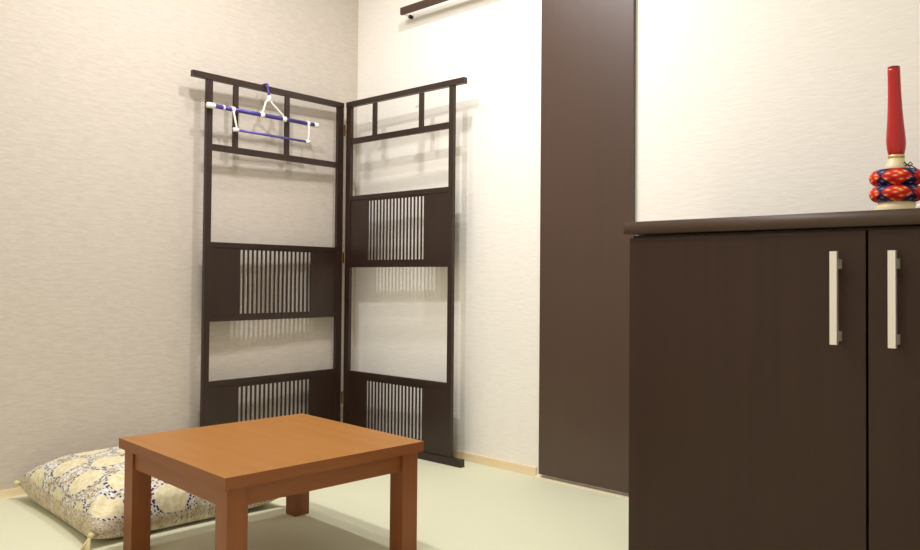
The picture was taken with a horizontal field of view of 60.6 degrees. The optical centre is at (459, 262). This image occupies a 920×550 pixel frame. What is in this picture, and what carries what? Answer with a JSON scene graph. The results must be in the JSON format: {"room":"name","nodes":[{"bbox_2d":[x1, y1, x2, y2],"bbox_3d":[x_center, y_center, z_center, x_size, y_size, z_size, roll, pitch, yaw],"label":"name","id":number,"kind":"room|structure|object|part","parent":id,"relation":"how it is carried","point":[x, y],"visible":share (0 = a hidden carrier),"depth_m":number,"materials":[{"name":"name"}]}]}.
{"room":"traditional dwelling","nodes":[
{"label":"traditional dwelling","id":0,"kind":"room"},
{"bbox_2d":[0,0,358,490],"bbox_3d":[-1.575,-0.419,2.691,0.100,2.420,3.250,-1,-2,43],"label":"wall","id":1,"kind":"structure","parent":0,"point":[102,109],"depth_m":3.01,"materials":[{"name":"beige paint"}]},
{"bbox_2d":[0,487,25,498],"bbox_3d":[-1.549,0.778,2.627,0.008,0.025,3.042,-1,-2,43],"label":"baseboard","id":2,"kind":"structure","parent":1,"relation":"attached to","point":[14,491],"depth_m":2.66,"materials":[{"name":"beige wood"}]},
{"bbox_2d":[0,459,628,549],"bbox_3d":[-0.292,0.802,1.451,3.650,0.050,3.250,-1,-2,43],"label":"floor","id":3,"kind":"structure","parent":0,"point":[474,506],"depth_m":2.42,"materials":[{"name":"beige wicker"}]},
{"bbox_2d":[13,446,277,549],"bbox_3d":[-1.014,0.708,2.583,0.696,0.168,0.732,2,-2,-45],"label":"floor cushion","id":4,"kind":"object","parent":3,"relation":"on","point":[85,490],"visible":0.48,"depth_m":2.35,"materials":[{"name":"beige fabric"}]},
{"bbox_2d":[119,413,423,549],"bbox_3d":[-0.515,0.636,2.139,0.586,0.307,0.591,2,-2,-45],"label":"table","id":5,"kind":"object","parent":3,"relation":"on","point":[234,466],"visible":1,"depth_m":2.05,"materials":[{"name":"orange wood"}]},
{"bbox_3d":[-0.878,0.646,2.143,0.052,0.280,0.052,2,-2,-45],"label":"leg","id":6,"kind":"part","parent":5,"relation":"part of","materials":[{"name":"orange wood"}]},
{"bbox_3d":[-0.516,0.642,1.776,0.052,0.280,0.052,2,-2,-45],"label":"leg","id":7,"kind":"part","parent":5,"relation":"part of","materials":[{"name":"orange wood"}]},
{"bbox_3d":[-0.515,0.657,2.501,0.052,0.280,0.052,2,-2,-45],"label":"leg","id":8,"kind":"part","parent":5,"relation":"part of","materials":[{"name":"orange wood"}]},
{"bbox_3d":[-0.153,0.652,2.134,0.052,0.280,0.052,2,-2,-45],"label":"leg","id":9,"kind":"part","parent":5,"relation":"part of","materials":[{"name":"orange wood"}]},
{"bbox_2d":[191,69,466,467],"bbox_3d":[-0.527,0.032,3.114,0.762,1.555,0.801,-1,-2,43],"label":"folding screen","id":10,"kind":"object","parent":3,"relation":"on","point":[219,399],"visible":0.83,"depth_m":3.34,"materials":[{"name":"black paint"}]},
{"bbox_2d":[206,83,318,143],"bbox_3d":[-0.831,-0.640,3.311,0.074,0.232,0.546,-1,-2,41],"label":"clothes hanger","id":11,"kind":"object","parent":10,"relation":"hanging from","point":[262,114],"visible":0.97,"depth_m":3.29,"materials":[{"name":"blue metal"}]},
{"bbox_3d":[-0.794,-0.731,3.360,0.020,0.024,0.762,-1,-2,41],"label":"rail","id":12,"kind":"part","parent":10,"relation":"part of","materials":[{"name":"black paint"}]},
{"bbox_3d":[-0.780,0.032,3.368,0.016,1.500,0.700,-1,-2,41],"label":"frame","id":13,"kind":"part","parent":10,"relation":"part of","materials":[{"name":"black paint"}]},
{"bbox_3d":[-0.787,0.490,3.356,0.015,0.020,0.641,-1,-2,41],"label":"board rail","id":14,"kind":"part","parent":10,"relation":"part of","materials":[{"name":"black paint"}]},
{"bbox_3d":[-0.783,0.084,3.364,0.015,0.317,0.641,-1,-2,41],"label":"board rail","id":15,"kind":"part","parent":10,"relation":"part of","materials":[{"name":"black paint"}]},
{"bbox_3d":[-0.779,-0.452,3.375,0.012,0.026,0.641,-1,-2,41],"label":"rail","id":16,"kind":"part","parent":10,"relation":"part of","materials":[{"name":"black paint"}]},
{"bbox_3d":[-0.277,0.501,3.385,0.610,0.020,0.015,-1,-2,42],"label":"board rail","id":17,"kind":"part","parent":10,"relation":"part of","materials":[{"name":"black paint"}]},
{"bbox_3d":[-0.271,-0.141,3.398,0.610,0.325,0.015,-1,-2,42],"label":"board rail","id":18,"kind":"part","parent":10,"relation":"part of","materials":[{"name":"black paint"}]},
{"bbox_3d":[-0.276,0.037,3.397,0.666,1.500,0.016,-1,-2,42],"label":"frame","id":19,"kind":"part","parent":10,"relation":"part of","materials":[{"name":"black paint"}]},
{"bbox_3d":[-0.268,-0.555,3.407,0.610,0.026,0.012,-1,-2,42],"label":"rail","id":20,"kind":"part","parent":10,"relation":"part of","materials":[{"name":"black paint"}]},
{"bbox_3d":[-0.247,-0.726,3.393,0.724,0.024,0.020,-1,-2,42],"label":"rail","id":21,"kind":"part","parent":10,"relation":"part of","materials":[{"name":"black paint"}]},
{"bbox_3d":[-0.261,0.801,3.362,0.724,0.030,0.024,-1,-2,42],"label":"foot rail","id":22,"kind":"part","parent":10,"relation":"part of","materials":[{"name":"black paint"}]},
{"bbox_2d":[533,475,628,498],"bbox_3d":[0.439,0.810,2.839,0.425,0.004,0.026,-1,-2,43],"label":"threshold","id":23,"kind":"object","parent":3,"relation":"on","point":[536,476],"visible":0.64,"depth_m":2.83,"materials":[{"name":"beige wood"}]},
{"bbox_2d":[624,208,919,549],"bbox_3d":[1.067,0.344,1.922,1.245,0.909,0.520,-1,-2,43],"label":"base cabinet","id":24,"kind":"object","parent":3,"relation":"on","point":[774,360],"visible":1,"depth_m":1.90,"materials":[{"name":"brown wood"}]},
{"bbox_2d":[624,208,919,235],"bbox_3d":[1.078,-0.094,1.939,1.245,0.033,0.498,-1,-2,43],"label":"countertop","id":25,"kind":"structure","parent":24,"relation":"on","point":[911,216],"depth_m":1.89,"materials":[{"name":"brown wood"}]},
{"bbox_2d":[869,65,919,209],"bbox_3d":[1.044,-0.289,1.869,0.131,0.355,0.118,-1,-2,43],"label":"ornament","id":26,"kind":"object","parent":25,"relation":"on","point":[897,186],"visible":0.97,"depth_m":1.85,"materials":[{"name":"red wood"}]},
{"bbox_3d":[1.039,-0.358,1.876,0.042,0.209,0.042,-1,-2,43],"label":"handle","id":27,"kind":"part","parent":26,"relation":"part of","materials":[{"name":"red paint"}]},
{"bbox_3d":[1.059,-0.207,1.836,0.003,0.059,0.053,2,-2,-43],"label":"cord","id":28,"kind":"part","parent":26,"relation":"part of","materials":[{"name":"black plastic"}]},
{"bbox_3d":[0.857,0.081,1.796,0.016,0.212,0.037,-1,-2,43],"label":"handle","id":29,"kind":"part","parent":24,"relation":"part of","materials":[{"name":"silver metal"}]},
{"bbox_3d":[1.144,0.357,1.558,0.612,0.862,0.022,-1,-2,43],"label":"door","id":30,"kind":"part","parent":24,"relation":"part of","materials":[{"name":"brown wood"}]},
{"bbox_3d":[0.945,0.080,1.714,0.016,0.212,0.037,-1,-2,43],"label":"handle","id":31,"kind":"part","parent":24,"relation":"part of","materials":[{"name":"silver metal"}]},
{"bbox_2d":[354,0,919,495],"bbox_3d":[0.797,-0.400,2.624,3.450,2.420,0.100,-1,-2,43],"label":"wall","id":32,"kind":"structure","parent":0,"point":[743,108],"depth_m":3.04,"materials":[{"name":"beige paint"}]},
{"bbox_2d":[400,0,447,18],"bbox_3d":[0.011,-1.110,3.271,0.700,0.037,0.062,-1,-2,43],"label":"rail","id":33,"kind":"object","parent":32,"relation":"attached to","point":[405,10],"visible":1,"depth_m":3.42,"materials":[{"name":"brown wood"}]},
{"bbox_2d":[453,450,536,475],"bbox_3d":[-0.109,0.801,3.366,1.095,0.033,0.008,-1,-2,43],"label":"baseboard","id":34,"kind":"structure","parent":32,"relation":"attached to","point":[497,463],"depth_m":3.12,"materials":[{"name":"beige wood"}]},
{"bbox_2d":[539,0,635,493],"bbox_3d":[0.457,-0.346,2.860,0.398,2.284,0.017,-1,-2,43],"label":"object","id":35,"kind":"structure","parent":32,"relation":"in","point":[588,47],"depth_m":2.84,"materials":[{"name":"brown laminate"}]}
]}

